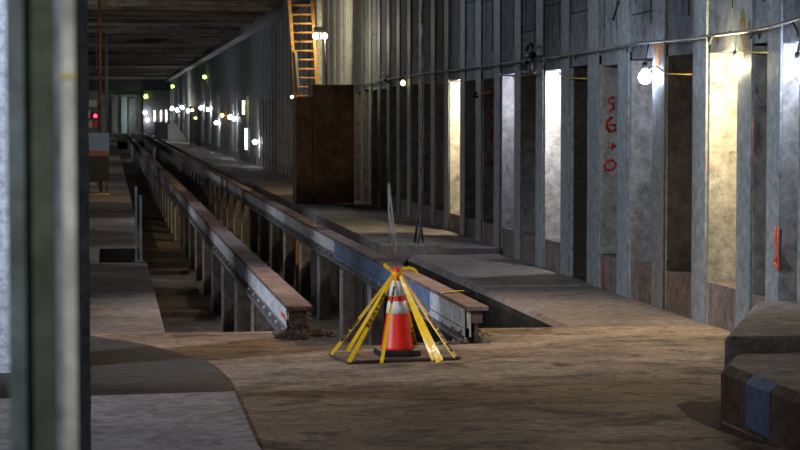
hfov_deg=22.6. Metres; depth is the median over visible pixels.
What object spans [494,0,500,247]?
steel column
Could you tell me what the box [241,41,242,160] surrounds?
steel column
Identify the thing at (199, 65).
steel column
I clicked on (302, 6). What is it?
steel column
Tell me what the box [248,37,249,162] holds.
steel column
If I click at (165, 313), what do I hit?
tie
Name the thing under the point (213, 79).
steel column
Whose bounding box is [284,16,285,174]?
steel column
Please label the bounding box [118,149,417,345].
floor
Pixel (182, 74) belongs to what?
steel column
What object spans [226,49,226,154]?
steel column
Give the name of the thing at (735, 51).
socket
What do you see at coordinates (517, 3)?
steel column
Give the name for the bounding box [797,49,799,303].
steel column
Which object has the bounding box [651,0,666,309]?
steel column
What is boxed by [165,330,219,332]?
tie
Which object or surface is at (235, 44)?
steel column
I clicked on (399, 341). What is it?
traffic cone
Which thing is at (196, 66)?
steel column
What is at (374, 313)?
barrier tape
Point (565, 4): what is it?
steel column
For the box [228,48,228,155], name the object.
steel column
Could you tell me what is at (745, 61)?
steel column
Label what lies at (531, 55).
clamp
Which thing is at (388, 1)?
steel column
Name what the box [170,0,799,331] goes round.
wall
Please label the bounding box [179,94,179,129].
steel column
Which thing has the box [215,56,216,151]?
steel column
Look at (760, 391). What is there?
block
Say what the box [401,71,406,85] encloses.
bulb
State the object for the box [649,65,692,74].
cord
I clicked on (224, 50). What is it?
steel column
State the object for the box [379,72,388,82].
wire tangle
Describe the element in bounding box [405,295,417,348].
barrier tape
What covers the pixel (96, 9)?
hanging chain
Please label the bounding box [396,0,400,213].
steel column
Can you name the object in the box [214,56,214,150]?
steel column
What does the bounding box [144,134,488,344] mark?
girder
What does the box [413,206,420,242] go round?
stake
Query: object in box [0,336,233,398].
slab
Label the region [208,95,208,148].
steel column
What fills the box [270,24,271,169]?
steel column
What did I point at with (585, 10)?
trim
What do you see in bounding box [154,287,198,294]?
tie
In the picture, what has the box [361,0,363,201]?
steel column
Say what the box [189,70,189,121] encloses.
steel column
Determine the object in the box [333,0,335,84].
steel column
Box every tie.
[149,268,188,274]
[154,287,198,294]
[159,309,209,317]
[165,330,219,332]
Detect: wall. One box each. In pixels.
[88,90,170,148]
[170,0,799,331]
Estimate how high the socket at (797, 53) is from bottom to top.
0.066 m
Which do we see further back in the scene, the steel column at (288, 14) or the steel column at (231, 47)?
the steel column at (231, 47)
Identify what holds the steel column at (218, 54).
on the platform at (517, 293)
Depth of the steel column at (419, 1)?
36.38 m
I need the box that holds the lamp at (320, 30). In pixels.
[313,27,326,84]
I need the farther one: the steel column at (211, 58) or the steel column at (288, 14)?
the steel column at (211, 58)
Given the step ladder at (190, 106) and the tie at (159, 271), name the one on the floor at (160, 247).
the tie at (159, 271)
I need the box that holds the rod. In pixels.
[612,0,619,20]
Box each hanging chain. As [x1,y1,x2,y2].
[95,9,97,91]
[420,0,424,242]
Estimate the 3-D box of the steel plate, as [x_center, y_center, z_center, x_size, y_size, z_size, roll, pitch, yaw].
[-0.045,1.062,16.215,0.971,0.024,0.582,-1,3,-18]
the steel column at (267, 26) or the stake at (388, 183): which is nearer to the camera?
the stake at (388, 183)
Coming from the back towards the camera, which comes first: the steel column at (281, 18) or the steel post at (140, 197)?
the steel column at (281, 18)
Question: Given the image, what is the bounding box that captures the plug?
[472,91,478,97]
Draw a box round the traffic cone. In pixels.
[374,268,420,356]
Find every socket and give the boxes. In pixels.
[642,62,647,68]
[733,50,736,57]
[795,52,798,59]
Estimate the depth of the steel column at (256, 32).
76.88 m
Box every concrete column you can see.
[0,0,8,372]
[77,0,90,449]
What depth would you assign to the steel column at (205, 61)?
117.72 m
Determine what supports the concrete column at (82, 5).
on the floor at (196, 420)
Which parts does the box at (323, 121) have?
door frame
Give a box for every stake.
[388,183,397,252]
[388,188,389,243]
[389,213,395,256]
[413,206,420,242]
[417,215,422,243]
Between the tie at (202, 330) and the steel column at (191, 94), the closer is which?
the tie at (202, 330)
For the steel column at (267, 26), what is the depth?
71.28 m
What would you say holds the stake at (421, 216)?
on the platform at (517, 293)
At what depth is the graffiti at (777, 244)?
16.88 m
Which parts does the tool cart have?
rust trim, panel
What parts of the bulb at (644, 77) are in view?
glass bulb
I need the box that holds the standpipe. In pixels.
[98,0,101,191]
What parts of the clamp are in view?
arm, arm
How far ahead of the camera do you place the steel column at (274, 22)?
68.48 m
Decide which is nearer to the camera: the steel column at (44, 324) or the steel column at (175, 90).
the steel column at (44, 324)
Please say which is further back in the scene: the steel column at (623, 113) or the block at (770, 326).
the steel column at (623, 113)
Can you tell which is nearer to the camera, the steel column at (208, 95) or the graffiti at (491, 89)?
the graffiti at (491, 89)
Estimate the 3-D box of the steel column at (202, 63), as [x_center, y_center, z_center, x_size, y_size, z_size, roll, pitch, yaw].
[-12.037,-7.468,121.898,0.022,5.620,0.438,0,3,-8]
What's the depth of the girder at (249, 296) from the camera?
28.89 m
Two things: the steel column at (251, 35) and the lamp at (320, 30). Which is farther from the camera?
the steel column at (251, 35)
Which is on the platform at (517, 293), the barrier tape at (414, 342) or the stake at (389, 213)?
the stake at (389, 213)
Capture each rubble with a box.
[272,328,335,338]
[417,325,491,344]
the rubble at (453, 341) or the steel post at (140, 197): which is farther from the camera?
the steel post at (140, 197)
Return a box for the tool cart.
[89,133,108,192]
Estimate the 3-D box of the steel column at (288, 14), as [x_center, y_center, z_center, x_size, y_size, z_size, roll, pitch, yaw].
[-3.490,-4.238,62.962,0.022,5.620,0.438,0,3,-8]
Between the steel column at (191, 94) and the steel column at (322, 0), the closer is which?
the steel column at (322, 0)
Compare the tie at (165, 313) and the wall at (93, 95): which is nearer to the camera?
the tie at (165, 313)
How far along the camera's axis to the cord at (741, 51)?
17.50 m
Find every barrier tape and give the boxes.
[330,275,391,354]
[345,277,391,351]
[347,275,394,362]
[380,275,396,362]
[399,273,442,362]
[402,275,456,357]
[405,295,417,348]
[407,298,433,360]
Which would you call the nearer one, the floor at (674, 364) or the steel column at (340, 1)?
the floor at (674, 364)
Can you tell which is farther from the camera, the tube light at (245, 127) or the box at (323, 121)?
the tube light at (245, 127)
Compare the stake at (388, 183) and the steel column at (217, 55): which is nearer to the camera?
the stake at (388, 183)
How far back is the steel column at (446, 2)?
33.46 m
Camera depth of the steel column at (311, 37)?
55.84 m
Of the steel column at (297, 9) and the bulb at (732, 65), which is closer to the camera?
the bulb at (732, 65)
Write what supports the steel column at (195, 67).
on the platform at (517, 293)
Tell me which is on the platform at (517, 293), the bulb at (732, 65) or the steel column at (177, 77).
the steel column at (177, 77)
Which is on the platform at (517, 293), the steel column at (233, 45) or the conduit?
the steel column at (233, 45)
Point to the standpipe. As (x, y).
(99, 1)
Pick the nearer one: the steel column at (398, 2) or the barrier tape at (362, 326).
the barrier tape at (362, 326)
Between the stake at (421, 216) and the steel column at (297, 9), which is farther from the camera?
the steel column at (297, 9)
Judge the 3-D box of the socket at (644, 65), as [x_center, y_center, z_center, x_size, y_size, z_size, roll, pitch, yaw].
[2.543,-1.655,20.756,0.060,0.079,0.058,0,3,-8]
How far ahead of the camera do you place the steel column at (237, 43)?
88.19 m
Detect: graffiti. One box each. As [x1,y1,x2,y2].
[486,88,493,165]
[603,96,616,170]
[773,226,779,271]
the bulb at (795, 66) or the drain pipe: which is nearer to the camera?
the bulb at (795, 66)
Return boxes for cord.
[559,73,587,78]
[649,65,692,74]
[737,50,768,53]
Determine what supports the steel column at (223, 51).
on the platform at (517, 293)
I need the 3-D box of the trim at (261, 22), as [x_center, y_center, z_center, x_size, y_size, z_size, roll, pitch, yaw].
[-7.866,-8.479,91.508,0.450,1.060,196.000,0,3,-8]
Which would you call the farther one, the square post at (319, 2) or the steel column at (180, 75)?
the steel column at (180, 75)
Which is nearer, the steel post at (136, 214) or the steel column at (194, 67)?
the steel post at (136, 214)
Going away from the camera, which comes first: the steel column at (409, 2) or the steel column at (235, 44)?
the steel column at (409, 2)
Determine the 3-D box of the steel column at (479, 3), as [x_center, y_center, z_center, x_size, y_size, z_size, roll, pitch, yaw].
[1.208,-2.463,30.570,0.022,5.620,0.448,0,3,-8]
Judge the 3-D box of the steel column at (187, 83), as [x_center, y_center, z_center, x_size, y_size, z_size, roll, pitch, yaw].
[-15.497,-8.776,145.754,0.022,5.620,0.438,0,3,-8]
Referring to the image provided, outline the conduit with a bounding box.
[173,16,799,106]
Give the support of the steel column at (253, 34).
on the platform at (517, 293)
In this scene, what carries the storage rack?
on the platform at (123, 300)
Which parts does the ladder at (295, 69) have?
rail, rail, rail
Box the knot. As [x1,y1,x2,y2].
[382,263,417,276]
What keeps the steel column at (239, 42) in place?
on the platform at (517, 293)
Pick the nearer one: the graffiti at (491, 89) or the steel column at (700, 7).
the steel column at (700, 7)
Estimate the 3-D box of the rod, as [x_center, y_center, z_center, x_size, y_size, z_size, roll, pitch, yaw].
[2.383,-2.367,22.070,0.032,0.217,0.169,-1,3,-20]
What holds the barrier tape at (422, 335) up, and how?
attached to the knot
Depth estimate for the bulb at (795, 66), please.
16.36 m
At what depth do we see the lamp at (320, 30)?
43.39 m
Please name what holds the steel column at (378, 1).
on the platform at (517, 293)
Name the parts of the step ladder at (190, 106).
rail, rail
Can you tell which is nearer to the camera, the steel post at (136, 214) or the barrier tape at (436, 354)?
the barrier tape at (436, 354)
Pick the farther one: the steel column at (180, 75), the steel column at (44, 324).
the steel column at (180, 75)
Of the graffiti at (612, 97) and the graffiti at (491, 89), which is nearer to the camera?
the graffiti at (612, 97)
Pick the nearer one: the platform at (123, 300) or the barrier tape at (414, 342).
the barrier tape at (414, 342)
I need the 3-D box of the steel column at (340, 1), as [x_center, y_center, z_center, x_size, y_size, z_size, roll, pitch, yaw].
[-1.455,-3.469,48.930,0.022,5.620,0.438,0,3,-8]
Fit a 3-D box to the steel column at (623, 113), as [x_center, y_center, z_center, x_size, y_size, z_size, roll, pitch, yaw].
[2.457,-2.025,21.955,0.022,5.620,0.452,0,3,-8]
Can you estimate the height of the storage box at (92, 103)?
0.200 m
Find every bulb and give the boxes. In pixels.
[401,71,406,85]
[638,44,651,83]
[728,30,736,72]
[790,22,799,74]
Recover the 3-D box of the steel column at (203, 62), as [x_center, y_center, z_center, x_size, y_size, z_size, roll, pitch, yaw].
[-11.834,-7.391,120.495,0.022,5.620,0.438,0,3,-8]
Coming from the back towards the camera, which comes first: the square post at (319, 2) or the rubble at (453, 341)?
the square post at (319, 2)
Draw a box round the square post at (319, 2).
[317,0,321,83]
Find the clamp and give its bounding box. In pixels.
[517,42,536,73]
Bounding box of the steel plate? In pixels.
[329,349,460,363]
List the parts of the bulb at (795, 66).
glass bulb, cord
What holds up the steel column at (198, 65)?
on the platform at (517, 293)
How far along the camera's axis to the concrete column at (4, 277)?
14.91 m
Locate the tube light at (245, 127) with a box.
[245,127,246,150]
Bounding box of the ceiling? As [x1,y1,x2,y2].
[88,0,282,79]
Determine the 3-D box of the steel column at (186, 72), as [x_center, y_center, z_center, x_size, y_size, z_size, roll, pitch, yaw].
[-15.701,-8.853,147.157,0.022,5.620,0.438,0,3,-8]
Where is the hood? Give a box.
[314,27,325,40]
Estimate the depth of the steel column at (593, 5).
23.33 m
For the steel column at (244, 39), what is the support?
on the platform at (517, 293)
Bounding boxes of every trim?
[89,79,170,148]
[165,0,310,80]
[213,0,764,92]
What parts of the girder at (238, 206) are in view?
plate, post, post, post, post, post, post, post, post, post, post, post, post, plate, post, post, post, post, post, plate, post, post, post, plate, post, post, post, plate, plate, plate, web plate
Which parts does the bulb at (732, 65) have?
glass bulb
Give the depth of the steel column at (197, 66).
128.69 m
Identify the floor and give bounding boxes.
[0,391,260,449]
[90,325,782,449]
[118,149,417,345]
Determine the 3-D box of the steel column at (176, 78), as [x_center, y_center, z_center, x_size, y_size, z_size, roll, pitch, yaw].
[-18.957,-10.083,169.609,0.022,5.620,0.438,0,3,-8]
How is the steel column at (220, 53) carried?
on the platform at (517, 293)
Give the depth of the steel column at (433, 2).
34.85 m
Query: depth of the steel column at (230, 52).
93.62 m
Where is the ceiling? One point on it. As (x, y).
(148, 39)
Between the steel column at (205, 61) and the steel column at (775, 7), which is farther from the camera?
the steel column at (205, 61)
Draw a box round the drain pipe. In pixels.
[105,33,108,120]
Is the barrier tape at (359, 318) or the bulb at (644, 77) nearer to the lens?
the barrier tape at (359, 318)
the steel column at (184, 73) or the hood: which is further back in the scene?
the steel column at (184, 73)
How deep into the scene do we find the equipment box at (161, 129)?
148.84 m
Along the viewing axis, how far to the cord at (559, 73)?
24.28 m
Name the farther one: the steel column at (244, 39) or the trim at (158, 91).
the trim at (158, 91)
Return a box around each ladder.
[190,106,198,145]
[288,0,318,96]
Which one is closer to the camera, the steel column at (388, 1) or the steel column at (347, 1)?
the steel column at (388, 1)
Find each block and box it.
[721,351,799,449]
[724,301,799,367]
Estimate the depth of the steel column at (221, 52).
100.86 m
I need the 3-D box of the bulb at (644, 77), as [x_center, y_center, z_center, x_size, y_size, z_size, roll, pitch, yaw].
[2.543,-1.681,20.755,0.144,0.433,0.144,0,3,-8]
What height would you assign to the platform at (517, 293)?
2.125 m
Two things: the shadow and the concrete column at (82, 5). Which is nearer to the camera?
the concrete column at (82, 5)
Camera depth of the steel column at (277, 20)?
67.07 m
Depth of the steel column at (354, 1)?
46.03 m
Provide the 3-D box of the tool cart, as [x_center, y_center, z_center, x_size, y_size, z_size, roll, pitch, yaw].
[-7.755,-1.574,51.295,0.593,1.572,0.610,0,3,-8]
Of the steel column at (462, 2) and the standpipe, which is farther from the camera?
the standpipe
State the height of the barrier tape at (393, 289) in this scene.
0.654 m
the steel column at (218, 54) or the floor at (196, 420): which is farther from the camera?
the steel column at (218, 54)
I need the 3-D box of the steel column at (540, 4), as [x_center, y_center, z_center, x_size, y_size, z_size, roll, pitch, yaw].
[1.838,-2.242,26.226,0.022,5.620,0.441,0,3,-8]
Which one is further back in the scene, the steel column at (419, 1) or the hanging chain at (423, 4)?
the steel column at (419, 1)
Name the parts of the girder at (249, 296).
plate, post, post, post, post, post, post, post, plate, post, post, post, post, post, post, plate, post, post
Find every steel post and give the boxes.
[134,187,137,262]
[138,196,143,261]
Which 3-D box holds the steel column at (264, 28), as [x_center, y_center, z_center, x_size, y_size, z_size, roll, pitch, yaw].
[-4.915,-4.777,72.785,0.022,5.620,0.438,0,3,-8]
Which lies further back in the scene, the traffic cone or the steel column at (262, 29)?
the steel column at (262, 29)
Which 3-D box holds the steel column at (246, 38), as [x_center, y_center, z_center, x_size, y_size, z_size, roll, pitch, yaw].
[-6.339,-5.315,82.607,0.022,5.620,0.438,0,3,-8]
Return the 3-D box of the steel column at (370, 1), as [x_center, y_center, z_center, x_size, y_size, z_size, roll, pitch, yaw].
[-0.641,-3.162,43.317,0.022,5.620,0.438,0,3,-8]
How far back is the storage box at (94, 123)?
54.94 m
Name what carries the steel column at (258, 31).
on the platform at (517, 293)
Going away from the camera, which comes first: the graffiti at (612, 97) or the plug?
the graffiti at (612, 97)
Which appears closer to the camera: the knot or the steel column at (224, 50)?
the knot
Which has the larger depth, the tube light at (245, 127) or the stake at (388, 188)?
the tube light at (245, 127)
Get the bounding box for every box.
[89,100,97,106]
[92,121,97,127]
[155,123,167,138]
[293,84,353,203]
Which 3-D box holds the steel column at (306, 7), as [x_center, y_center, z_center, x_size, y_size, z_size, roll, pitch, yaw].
[-2.676,-3.931,57.349,0.022,5.620,0.438,0,3,-8]
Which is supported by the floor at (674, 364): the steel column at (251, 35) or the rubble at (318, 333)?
the rubble at (318, 333)
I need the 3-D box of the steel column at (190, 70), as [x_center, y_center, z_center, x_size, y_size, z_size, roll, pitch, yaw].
[-14.683,-8.468,140.141,0.022,5.620,0.438,0,3,-8]
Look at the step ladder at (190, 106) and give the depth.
127.28 m
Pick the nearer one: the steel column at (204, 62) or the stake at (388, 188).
the stake at (388, 188)
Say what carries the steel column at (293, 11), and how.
on the platform at (517, 293)
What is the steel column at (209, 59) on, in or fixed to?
on the platform at (517, 293)
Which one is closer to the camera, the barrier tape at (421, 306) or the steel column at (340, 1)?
the barrier tape at (421, 306)
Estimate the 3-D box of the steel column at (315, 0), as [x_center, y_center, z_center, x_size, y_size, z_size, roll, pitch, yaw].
[-2.269,-3.777,54.543,0.022,5.620,0.438,0,3,-8]
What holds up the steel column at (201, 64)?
on the platform at (517, 293)
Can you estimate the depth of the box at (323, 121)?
42.36 m
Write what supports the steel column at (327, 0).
on the platform at (517, 293)
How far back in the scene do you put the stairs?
148.99 m
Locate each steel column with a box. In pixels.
[6,0,80,449]
[175,90,175,123]
[176,78,176,125]
[177,77,177,125]
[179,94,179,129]
[180,75,180,129]
[182,74,182,133]
[184,73,184,140]
[186,72,186,126]
[187,83,187,141]
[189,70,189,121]
[190,70,190,105]
[191,94,191,142]
[194,67,194,115]
[195,67,195,137]
[196,66,196,144]
[197,66,197,144]
[198,65,198,105]
[199,65,199,145]
[200,64,200,145]
[201,64,201,146]
[202,63,202,146]
[203,62,203,146]
[204,62,204,130]
[205,61,205,104]
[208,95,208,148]
[209,59,209,148]
[210,58,210,149]
[211,58,212,149]
[213,79,213,150]
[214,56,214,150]
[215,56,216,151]
[217,55,217,151]
[218,54,218,123]
[220,53,220,152]
[221,52,222,153]
[223,51,223,153]
[224,50,225,154]
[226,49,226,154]
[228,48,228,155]
[230,52,230,155]
[231,47,232,156]
[233,45,234,157]
[235,44,236,157]
[237,43,238,158]
[239,42,240,159]
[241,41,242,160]
[243,39,244,160]
[246,38,246,161]
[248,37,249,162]
[251,35,251,163]
[253,34,254,164]
[256,32,256,164]
[258,31,259,165]
[261,29,262,166]
[264,28,265,167]
[267,26,268,168]
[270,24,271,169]
[273,22,275,171]
[277,20,278,172]
[280,18,282,173]
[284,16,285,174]
[288,14,289,176]
[292,11,293,163]
[296,9,298,94]
[301,6,302,94]
[305,6,307,94]
[310,2,312,84]
[315,0,316,45]
[322,0,323,83]
[327,0,328,84]
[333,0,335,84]
[339,0,341,84]
[346,0,348,84]
[353,0,355,198]
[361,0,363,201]
[369,0,371,203]
[377,0,380,206]
[387,0,390,210]
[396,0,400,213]
[407,0,411,217]
[418,0,421,220]
[431,0,435,225]
[444,0,449,230]
[460,0,465,235]
[475,0,482,240]
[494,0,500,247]
[514,0,521,259]
[535,0,544,267]
[560,0,570,275]
[587,0,599,286]
[616,0,629,296]
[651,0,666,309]
[691,0,708,322]
[735,0,753,326]
[765,0,783,300]
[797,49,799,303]
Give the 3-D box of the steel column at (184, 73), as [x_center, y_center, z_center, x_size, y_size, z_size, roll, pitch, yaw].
[-16.311,-9.083,151.367,0.022,5.620,0.438,0,3,-8]
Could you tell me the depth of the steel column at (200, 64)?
124.48 m
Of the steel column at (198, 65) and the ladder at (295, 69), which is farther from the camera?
the steel column at (198, 65)
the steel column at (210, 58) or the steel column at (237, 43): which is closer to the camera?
the steel column at (237, 43)
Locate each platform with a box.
[89,137,164,333]
[152,135,708,343]
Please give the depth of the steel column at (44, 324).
2.58 m
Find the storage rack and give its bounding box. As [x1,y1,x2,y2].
[88,88,99,188]
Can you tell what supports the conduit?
attached to the wall at (722, 83)
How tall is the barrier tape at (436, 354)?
0.675 m
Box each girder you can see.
[127,134,312,340]
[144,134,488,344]
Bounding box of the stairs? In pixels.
[168,124,185,140]

